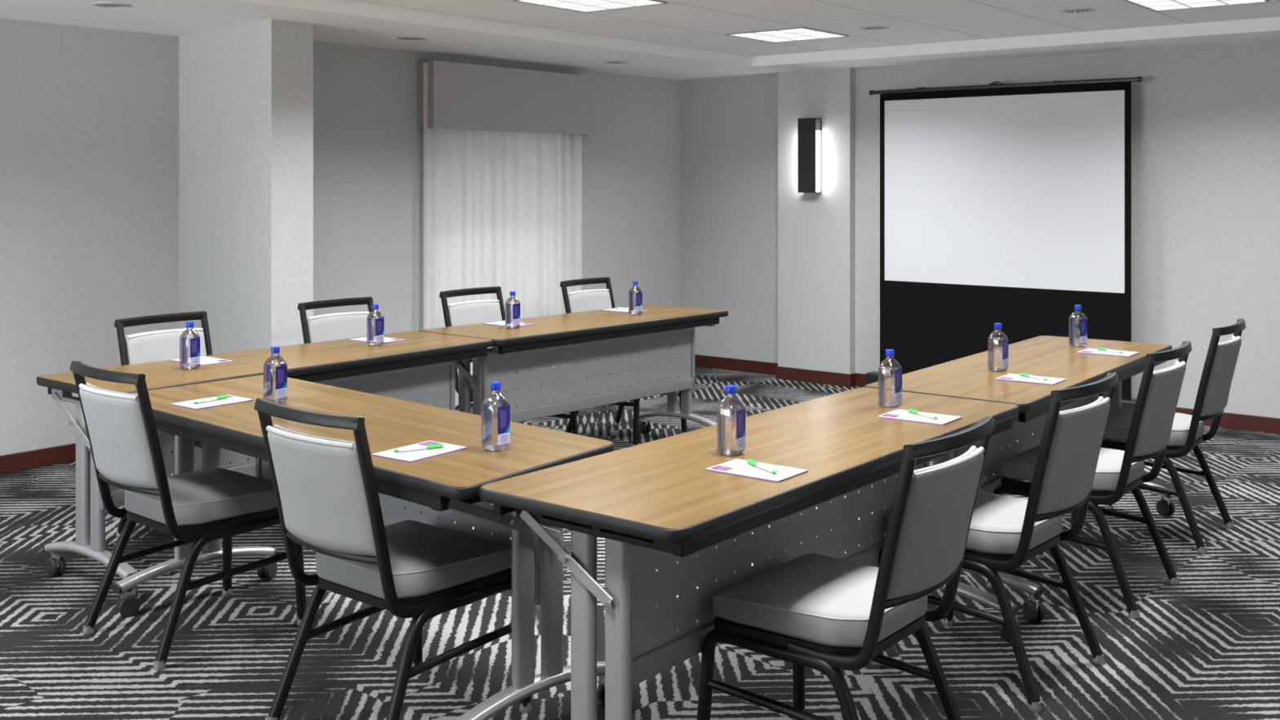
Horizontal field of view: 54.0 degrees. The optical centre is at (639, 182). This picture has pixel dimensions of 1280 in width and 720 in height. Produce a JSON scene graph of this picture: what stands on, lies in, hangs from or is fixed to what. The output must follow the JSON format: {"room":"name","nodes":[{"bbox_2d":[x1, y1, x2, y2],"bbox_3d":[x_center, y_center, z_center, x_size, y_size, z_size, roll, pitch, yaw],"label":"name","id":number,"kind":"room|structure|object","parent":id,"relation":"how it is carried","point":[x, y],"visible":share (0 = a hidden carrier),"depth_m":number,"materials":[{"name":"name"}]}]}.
{"room":"conference room","nodes":[
{"label":"conference room","id":0,"kind":"room"},
{"bbox_2d":[0,18,178,455],"bbox_3d":[-4.407,0.197,4.879,0.220,2.500,5.700,0,0,39],"label":"wall","id":1,"kind":"structure","parent":0,"point":[89,117],"depth_m":6.53,"materials":[{"name":"grey paint"}]},
{"bbox_2d":[0,443,75,474],"bbox_3d":[-4.269,1.402,4.865,0.016,0.090,5.450,0,0,39],"label":"baseboard","id":2,"kind":"structure","parent":1,"relation":"attached to","point":[24,460],"depth_m":6.36,"materials":[{"name":"red wood"}]},
{"bbox_2d":[178,18,313,355],"bbox_3d":[-2.162,0.316,6.671,1.050,2.262,0.245,0,0,39],"label":"wall column","id":3,"kind":"structure","parent":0,"point":[246,91],"depth_m":6.44,"materials":[{"name":"white paint"}]},
{"bbox_2d":[313,41,680,388],"bbox_3d":[-0.953,0.197,8.563,0.200,2.500,4.230,0,0,39],"label":"wall","id":4,"kind":"structure","parent":0,"point":[368,139],"depth_m":7.79,"materials":[{"name":"grey paint"}]},
{"bbox_2d":[418,60,594,135],"bbox_3d":[-0.856,-0.548,8.412,0.140,0.420,1.525,0,0,39],"label":"window valance","id":5,"kind":"object","parent":4,"relation":"attached to","point":[461,95],"visible":0.97,"depth_m":8.26,"materials":[{"name":"grey fabric"}]},
{"bbox_2d":[423,62,582,406],"bbox_3d":[-0.881,0.344,8.389,0.057,2.175,1.499,0,0,39],"label":"sheer curtain","id":6,"kind":"object","parent":5,"relation":"hanging from","point":[502,209],"visible":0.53,"depth_m":8.35,"materials":[{"name":"white fabric"}]},
{"bbox_2d":[0,365,1279,719],"bbox_3d":[0.519,1.497,3.685,9.400,0.100,10.000,0,0,39],"label":"floor","id":7,"kind":"structure","parent":0,"point":[1206,646],"depth_m":3.97,"materials":[{"name":"carpet"}]},
{"bbox_2d":[114,311,212,537],"bbox_3d":[-1.822,1.006,5.192,0.609,0.882,0.490,0,0,36],"label":"dining chair","id":8,"kind":"object","parent":7,"relation":"on","point":[163,344],"visible":0.22,"depth_m":5.31,"materials":[{"name":"grey fabric"}]},
{"bbox_2d":[70,360,306,671],"bbox_3d":[-1.464,1.006,4.041,0.490,0.882,0.609,0,0,41],"label":"dining chair","id":9,"kind":"object","parent":7,"relation":"on","point":[202,507],"visible":0.94,"depth_m":3.89,"materials":[{"name":"grey fabric"}]},
{"bbox_2d":[36,330,493,597],"bbox_3d":[-1.425,1.079,5.123,0.610,0.737,1.828,0,0,38],"label":"folding table","id":10,"kind":"object","parent":7,"relation":"on","point":[426,360],"visible":0.41,"depth_m":4.90,"materials":[{"name":"brown wood"}]},
{"bbox_2d":[179,321,199,369],"bbox_3d":[-1.716,0.620,4.785,0.062,0.178,0.061,0,0,32],"label":"water bottle","id":11,"kind":"object","parent":10,"relation":"on","point":[195,341],"visible":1,"depth_m":4.79,"materials":[{"name":"clear plastic"}]},
{"bbox_2d":[191,341,198,363],"bbox_3d":[-1.690,0.644,4.768,0.001,0.083,0.029,0,0,33],"label":"print","id":12,"kind":"object","parent":11,"relation":"on","point":[192,341],"depth_m":4.77},
{"bbox_2d":[171,355,232,365],"bbox_3d":[-1.738,0.708,4.982,0.209,0.004,0.141,0,0,39],"label":"notepad","id":13,"kind":"object","parent":10,"relation":"on","point":[204,360],"visible":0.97,"depth_m":4.97,"materials":[{"name":"white paper"}]},
{"bbox_2d":[366,304,384,346],"bbox_3d":[-1.153,0.620,5.471,0.062,0.178,0.061,0,0,40],"label":"water bottle","id":14,"kind":"object","parent":10,"relation":"on","point":[380,322],"visible":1,"depth_m":5.47,"materials":[{"name":"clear plastic"}]},
{"bbox_2d":[377,320,382,340],"bbox_3d":[-1.130,0.644,5.450,0.001,0.083,0.029,0,0,39],"label":"print","id":15,"kind":"object","parent":14,"relation":"on","point":[378,324],"depth_m":5.45},
{"bbox_2d":[349,336,405,342],"bbox_3d":[-1.181,0.708,5.649,0.209,0.004,0.141,0,0,35],"label":"notepad","id":16,"kind":"object","parent":10,"relation":"on","point":[387,340],"visible":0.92,"depth_m":5.62,"materials":[{"name":"white paper"}]},
{"bbox_2d":[297,297,408,395],"bbox_3d":[-1.258,1.006,5.879,0.609,0.882,0.490,0,0,39],"label":"dining chair","id":17,"kind":"object","parent":7,"relation":"on","point":[338,326],"visible":0.16,"depth_m":6.03,"materials":[{"name":"grey fabric"}]},
{"bbox_2d":[111,374,613,719],"bbox_3d":[-0.883,1.079,3.799,1.892,0.737,0.691,0,0,43],"label":"folding table","id":18,"kind":"object","parent":7,"relation":"on","point":[446,486],"visible":0.57,"depth_m":3.50,"materials":[{"name":"brown wood"}]},
{"bbox_2d":[170,395,253,409],"bbox_3d":[-1.378,0.708,4.045,0.141,0.004,0.209,0,0,39],"label":"notepad","id":19,"kind":"object","parent":18,"relation":"on","point":[231,399],"visible":0.74,"depth_m":4.02,"materials":[{"name":"white paper"}]},
{"bbox_2d":[193,395,227,404],"bbox_3d":[-1.384,0.700,4.046,0.010,0.012,0.135,0,0,31],"label":"ballpoint pen","id":20,"kind":"object","parent":19,"relation":"on","point":[223,397],"visible":1,"depth_m":4.05,"materials":[{"name":"green plastic"}]},
{"bbox_2d":[263,346,287,403],"bbox_3d":[-1.179,0.620,4.059,0.062,0.178,0.061,0,0,36],"label":"water bottle","id":21,"kind":"object","parent":18,"relation":"on","point":[281,371],"visible":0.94,"depth_m":4.06,"materials":[{"name":"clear plastic"}]},
{"bbox_2d":[277,369,284,395],"bbox_3d":[-1.155,0.644,4.040,0.001,0.083,0.029,0,0,35],"label":"print","id":22,"kind":"object","parent":21,"relation":"on","point":[277,370],"depth_m":4.04},
{"bbox_2d":[371,440,466,462],"bbox_3d":[-0.579,0.708,3.306,0.141,0.004,0.209,0,0,36],"label":"notepad","id":23,"kind":"object","parent":18,"relation":"on","point":[411,455],"visible":0.93,"depth_m":3.28,"materials":[{"name":"white paper"}]},
{"bbox_2d":[392,443,443,452],"bbox_3d":[-0.584,0.700,3.305,0.135,0.012,0.010,0,0,-27],"label":"ballpoint pen","id":24,"kind":"object","parent":23,"relation":"on","point":[439,445],"visible":1,"depth_m":3.31,"materials":[{"name":"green plastic"}]},
{"bbox_2d":[481,381,510,451],"bbox_3d":[-0.384,0.620,3.339,0.062,0.178,0.061,0,0,39],"label":"water bottle","id":25,"kind":"object","parent":18,"relation":"on","point":[504,411],"visible":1,"depth_m":3.34,"materials":[{"name":"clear plastic"}]},
{"bbox_2d":[499,409,507,442],"bbox_3d":[-0.360,0.644,3.319,0.001,0.083,0.029,0,0,39],"label":"print","id":26,"kind":"object","parent":25,"relation":"on","point":[504,410],"depth_m":3.32},
{"bbox_2d":[253,397,532,719],"bbox_3d":[-0.671,1.006,3.362,0.490,0.882,0.609,0,0,40],"label":"dining chair","id":27,"kind":"object","parent":7,"relation":"on","point":[326,495],"visible":0.95,"depth_m":3.20,"materials":[{"name":"grey fabric"}]},
{"bbox_2d":[439,286,577,434],"bbox_3d":[-0.693,1.006,6.503,0.609,0.882,0.490,0,0,39],"label":"dining chair","id":28,"kind":"object","parent":7,"relation":"on","point":[473,312],"visible":0.27,"depth_m":6.63,"materials":[{"name":"grey fabric"}]},
{"bbox_2d":[417,304,728,433],"bbox_3d":[-0.285,1.079,6.487,0.607,0.737,1.742,0,0,41],"label":"folding table","id":29,"kind":"object","parent":7,"relation":"on","point":[557,340],"visible":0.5,"depth_m":6.35,"materials":[{"name":"brown wood"}]},
{"bbox_2d":[484,320,533,326],"bbox_3d":[-0.655,0.708,6.280,0.209,0.004,0.141,0,0,37],"label":"notepad","id":30,"kind":"object","parent":29,"relation":"on","point":[501,322],"visible":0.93,"depth_m":6.27,"materials":[{"name":"white paper"}]},
{"bbox_2d":[505,291,519,328],"bbox_3d":[-0.621,0.620,6.122,0.061,0.178,0.062,0,0,-44],"label":"water bottle","id":31,"kind":"object","parent":29,"relation":"on","point":[516,308],"visible":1,"depth_m":6.12,"materials":[{"name":"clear plastic"}]},
{"bbox_2d":[603,308,648,312],"bbox_3d":[-0.080,0.708,6.950,0.209,0.004,0.141,0,0,37],"label":"notepad","id":32,"kind":"object","parent":29,"relation":"on","point":[609,309],"visible":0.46,"depth_m":6.91,"materials":[{"name":"white paper"}]},
{"bbox_2d":[615,307,635,310],"bbox_3d":[-0.072,0.700,6.967,0.135,0.012,0.010,0,0,19],"label":"ballpoint pen","id":33,"kind":"object","parent":32,"relation":"on","point":[634,308],"visible":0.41,"depth_m":6.97,"materials":[{"name":"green plastic"}]},
{"bbox_2d":[628,280,642,314],"bbox_3d":[-0.025,0.620,6.757,0.061,0.178,0.062,0,0,-42],"label":"water bottle","id":34,"kind":"object","parent":29,"relation":"on","point":[639,295],"visible":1,"depth_m":6.76,"materials":[{"name":"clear plastic"}]},
{"bbox_2d":[560,276,687,445],"bbox_3d":[-0.111,1.006,7.182,0.609,0.882,0.490,0,0,38],"label":"dining chair","id":35,"kind":"object","parent":7,"relation":"on","point":[583,300],"visible":0.28,"depth_m":7.28,"materials":[{"name":"grey fabric"}]},
{"bbox_2d":[479,387,1021,719],"bbox_3d":[0.425,1.079,3.459,0.611,0.737,1.851,0,0,39],"label":"folding table","id":36,"kind":"object","parent":7,"relation":"on","point":[655,504],"visible":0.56,"depth_m":3.03,"materials":[{"name":"brown wood"}]},
{"bbox_2d":[716,385,745,455],"bbox_3d":[0.238,0.620,3.281,0.062,0.178,0.061,0,0,36],"label":"water bottle","id":37,"kind":"object","parent":36,"relation":"on","point":[730,389],"visible":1,"depth_m":3.29,"materials":[{"name":"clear plastic"}]},
{"bbox_2d":[737,413,743,446],"bbox_3d":[0.263,0.644,3.263,0.001,0.083,0.029,0,0,36],"label":"print","id":38,"kind":"object","parent":37,"relation":"on","point":[741,414],"depth_m":3.26},
{"bbox_2d":[705,458,808,482],"bbox_3d":[0.287,0.708,3.087,0.209,0.004,0.141,0,0,38],"label":"notepad","id":39,"kind":"object","parent":36,"relation":"on","point":[737,467],"visible":1,"depth_m":3.07,"materials":[{"name":"white paper"}]},
{"bbox_2d":[746,458,777,474],"bbox_3d":[0.301,0.700,3.090,0.010,0.012,0.135,0,0,-25],"label":"ballpoint pen","id":40,"kind":"object","parent":39,"relation":"on","point":[749,461],"visible":1,"depth_m":3.09,"materials":[{"name":"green plastic"}]},
{"bbox_2d":[878,349,902,407],"bbox_3d":[0.794,0.620,3.986,0.062,0.178,0.061,0,0,41],"label":"water bottle","id":41,"kind":"object","parent":36,"relation":"on","point":[889,353],"visible":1,"depth_m":3.99,"materials":[{"name":"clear plastic"}]},
{"bbox_2d":[896,373,901,399],"bbox_3d":[0.817,0.644,3.966,0.001,0.083,0.029,0,0,41],"label":"print","id":42,"kind":"object","parent":41,"relation":"on","point":[897,373],"depth_m":3.96},
{"bbox_2d":[877,408,961,425],"bbox_3d":[0.844,0.708,3.786,0.209,0.004,0.141,0,0,37],"label":"notepad","id":43,"kind":"object","parent":36,"relation":"on","point":[901,415],"visible":1,"depth_m":3.77,"materials":[{"name":"white paper"}]},
{"bbox_2d":[907,408,937,419],"bbox_3d":[0.856,0.700,3.790,0.010,0.012,0.135,0,0,-26],"label":"ballpoint pen","id":44,"kind":"object","parent":43,"relation":"on","point":[911,411],"visible":1,"depth_m":3.79,"materials":[{"name":"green plastic"}]},
{"bbox_2d":[697,416,995,719],"bbox_3d":[0.511,1.006,3.038,0.609,0.882,0.490,0,0,39],"label":"dining chair","id":45,"kind":"object","parent":7,"relation":"on","point":[826,615],"visible":1,"depth_m":2.90,"materials":[{"name":"grey fabric"}]},
{"bbox_2d":[871,372,1119,712],"bbox_3d":[1.077,1.006,3.749,0.609,0.882,0.490,0,0,41],"label":"dining chair","id":46,"kind":"object","parent":7,"relation":"on","point":[1006,532],"visible":0.79,"depth_m":3.56,"materials":[{"name":"grey fabric"}]},
{"bbox_2d":[865,76,1142,408],"bbox_3d":[2.306,0.396,8.136,1.860,2.102,0.240,0,0,39],"label":"projection screen","id":47,"kind":"object","parent":7,"relation":"on","point":[1009,205],"visible":0.69,"depth_m":8.12,"materials":[{"name":"white fabric"}]},
{"bbox_2d":[864,335,1174,622],"bbox_3d":[1.556,1.079,4.924,0.608,0.737,1.847,0,0,37],"label":"folding table","id":48,"kind":"object","parent":7,"relation":"on","point":[969,377],"visible":0.33,"depth_m":4.70,"materials":[{"name":"brown wood"}]},
{"bbox_2d":[987,323,1008,371],"bbox_3d":[1.351,0.620,4.735,0.062,0.178,0.061,0,0,44],"label":"water bottle","id":49,"kind":"object","parent":48,"relation":"on","point":[997,326],"visible":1,"depth_m":4.74,"materials":[{"name":"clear plastic"}]},
{"bbox_2d":[1003,342,1007,364],"bbox_3d":[1.373,0.644,4.713,0.001,0.083,0.029,0,0,44],"label":"print","id":50,"kind":"object","parent":49,"relation":"on","point":[1004,343],"depth_m":4.71},
{"bbox_2d":[995,373,1066,385],"bbox_3d":[1.407,0.708,4.516,0.209,0.004,0.141,0,0,37],"label":"notepad","id":51,"kind":"object","parent":48,"relation":"on","point":[1011,377],"visible":0.98,"depth_m":4.50,"materials":[{"name":"white paper"}]},
{"bbox_2d":[1019,372,1048,380],"bbox_3d":[1.419,0.700,4.520,0.010,0.012,0.135,0,0,-26],"label":"ballpoint pen","id":52,"kind":"object","parent":51,"relation":"on","point":[1025,375],"visible":1,"depth_m":4.52,"materials":[{"name":"green plastic"}]},
{"bbox_2d":[1068,304,1087,346],"bbox_3d":[1.897,0.620,5.437,0.061,0.178,0.062,0,0,-31],"label":"water bottle","id":53,"kind":"object","parent":48,"relation":"on","point":[1083,323],"visible":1,"depth_m":5.45,"materials":[{"name":"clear plastic"}]},
{"bbox_2d":[1077,348,1139,356],"bbox_3d":[1.950,0.708,5.226,0.209,0.004,0.141,0,0,37],"label":"notepad","id":54,"kind":"object","parent":48,"relation":"on","point":[1094,351],"visible":0.98,"depth_m":5.20,"materials":[{"name":"white paper"}]},
{"bbox_2d":[1097,346,1123,353],"bbox_3d":[1.961,0.700,5.231,0.010,0.012,0.135,0,0,-26],"label":"ballpoint pen","id":55,"kind":"object","parent":54,"relation":"on","point":[1098,348],"visible":1,"depth_m":5.23,"materials":[{"name":"green plastic"}]},
{"bbox_2d":[986,341,1191,619],"bbox_3d":[1.622,1.006,4.482,0.609,0.882,0.490,0,0,39],"label":"dining chair","id":56,"kind":"object","parent":7,"relation":"on","point":[1118,473],"visible":0.82,"depth_m":4.28,"materials":[{"name":"grey fabric"}]},
{"bbox_2d":[1070,318,1245,554],"bbox_3d":[2.167,1.006,5.210,0.609,0.882,0.490,0,0,38],"label":"dining chair","id":57,"kind":"object","parent":7,"relation":"on","point":[1187,433],"visible":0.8,"depth_m":5.01,"materials":[{"name":"black metal"}]},
{"bbox_2d":[0,0,1279,79],"bbox_3d":[0.519,-0.934,3.685,9.400,0.238,10.000,0,0,39],"label":"ceiling","id":58,"kind":"structure","parent":0,"point":[346,22],"depth_m":7.16,"materials":[{"name":"white paint"}]},
{"bbox_2d":[92,2,131,8],"bbox_3d":[-2.421,-0.812,5.753,0.166,0.006,0.166,0,0,39],"label":"recessed light","id":59,"kind":"object","parent":58,"relation":"in","point":[112,5],"visible":1,"depth_m":5.75,"materials":[{"name":"white metal"}]},
{"bbox_2d":[396,35,426,39],"bbox_3d":[-1.290,-0.812,7.080,0.166,0.006,0.166,0,0,39],"label":"recessed light","id":60,"kind":"object","parent":58,"relation":"in","point":[407,37],"visible":1,"depth_m":7.05,"materials":[{"name":"white metal"}]},
{"bbox_2d":[604,60,628,63],"bbox_3d":[-0.162,-0.812,8.489,0.166,0.006,0.166,0,0,39],"label":"recessed light","id":61,"kind":"object","parent":58,"relation":"in","point":[615,61],"visible":1,"depth_m":8.49,"materials":[{"name":"white metal"}]},
{"bbox_2d":[352,0,1279,56],"bbox_3d":[0.807,-0.970,3.733,6.410,0.167,7.935,0,0,39],"label":"ceiling","id":62,"kind":"structure","parent":0,"point":[703,24],"depth_m":6.71,"materials":[{"name":"white paint"}]},
{"bbox_2d":[512,0,667,13],"bbox_3d":[-0.240,-0.883,6.127,0.536,0.006,0.536,0,0,39],"label":"recessed light","id":63,"kind":"object","parent":62,"relation":"in","point":[582,6],"visible":1,"depth_m":6.20,"materials":[{"name":"white plastic"}]},
{"bbox_2d":[724,26,848,42],"bbox_3d":[0.886,-0.883,7.531,0.536,0.006,0.536,0,0,39],"label":"recessed light","id":64,"kind":"object","parent":62,"relation":"in","point":[801,33],"visible":1,"depth_m":7.51,"materials":[{"name":"white plastic"}]},
{"bbox_2d":[858,25,888,30],"bbox_3d":[1.337,-0.883,7.170,0.170,0.006,0.170,0,0,39],"label":"ceiling vent","id":65,"kind":"object","parent":62,"relation":"in","point":[871,27],"visible":1,"depth_m":7.14,"materials":[{"name":"white metal"}]},
{"bbox_2d":[862,26,884,29],"bbox_3d":[1.337,-0.884,7.170,0.134,0.002,0.134,0,0,39],"label":"grille","id":66,"kind":"object","parent":65,"relation":"attached to","point":[864,28],"depth_m":7.18,"materials":[{"name":"white metal"}]},
{"bbox_2d":[1060,7,1095,13],"bbox_3d":[2.250,-0.883,6.449,0.170,0.006,0.170,0,0,39],"label":"ceiling vent","id":67,"kind":"object","parent":62,"relation":"in","point":[1070,10],"visible":1,"depth_m":6.43,"materials":[{"name":"white metal"}]},
{"bbox_2d":[1065,9,1091,12],"bbox_3d":[2.250,-0.884,6.449,0.134,0.002,0.134,0,0,39],"label":"grille","id":68,"kind":"object","parent":67,"relation":"attached to","point":[1066,11],"depth_m":6.46,"materials":[{"name":"white metal"}]},
{"bbox_2d":[1124,0,1270,11],"bbox_3d":[2.696,-0.883,6.080,0.536,0.006,0.536,0,0,39],"label":"recessed light","id":69,"kind":"object","parent":62,"relation":"in","point":[1154,5],"visible":1,"depth_m":6.19,"materials":[{"name":"white plastic"}]},
{"bbox_2d":[777,67,855,373],"bbox_3d":[1.295,0.316,9.129,0.600,2.262,0.135,0,0,39],"label":"wall","id":70,"kind":"structure","parent":0,"point":[816,231],"depth_m":9.04,"materials":[{"name":"white paint"}]},
{"bbox_2d":[797,117,821,192],"bbox_3d":[1.223,-0.195,9.044,0.146,0.535,0.088,0,0,39],"label":"wall sconce","id":71,"kind":"object","parent":70,"relation":"attached to","point":[809,130],"visible":1,"depth_m":9.01,"materials":[{"name":"black metal"}]},
{"bbox_2d":[815,130,820,191],"bbox_3d":[1.224,-0.152,9.045,0.134,0.439,0.072,0,0,39],"label":"diffuser","id":72,"kind":"object","parent":71,"relation":"attached to","point":[817,132],"depth_m":9.00,"materials":[{"name":"white"}]},
{"bbox_2d":[680,40,1279,417],"bbox_3d":[3.800,0.197,7.297,8.800,2.500,0.260,0,0,39],"label":"wall","id":73,"kind":"structure","parent":0,"point":[1206,119],"depth_m":7.69,"materials":[{"name":"white paint"}]},
{"bbox_2d":[694,354,1279,434],"bbox_3d":[3.637,1.402,7.243,8.586,0.090,0.151,0,0,39],"label":"baseboard","id":74,"kind":"structure","parent":73,"relation":"attached to","point":[1228,420],"depth_m":9.00,"materials":[{"name":"red wood"}]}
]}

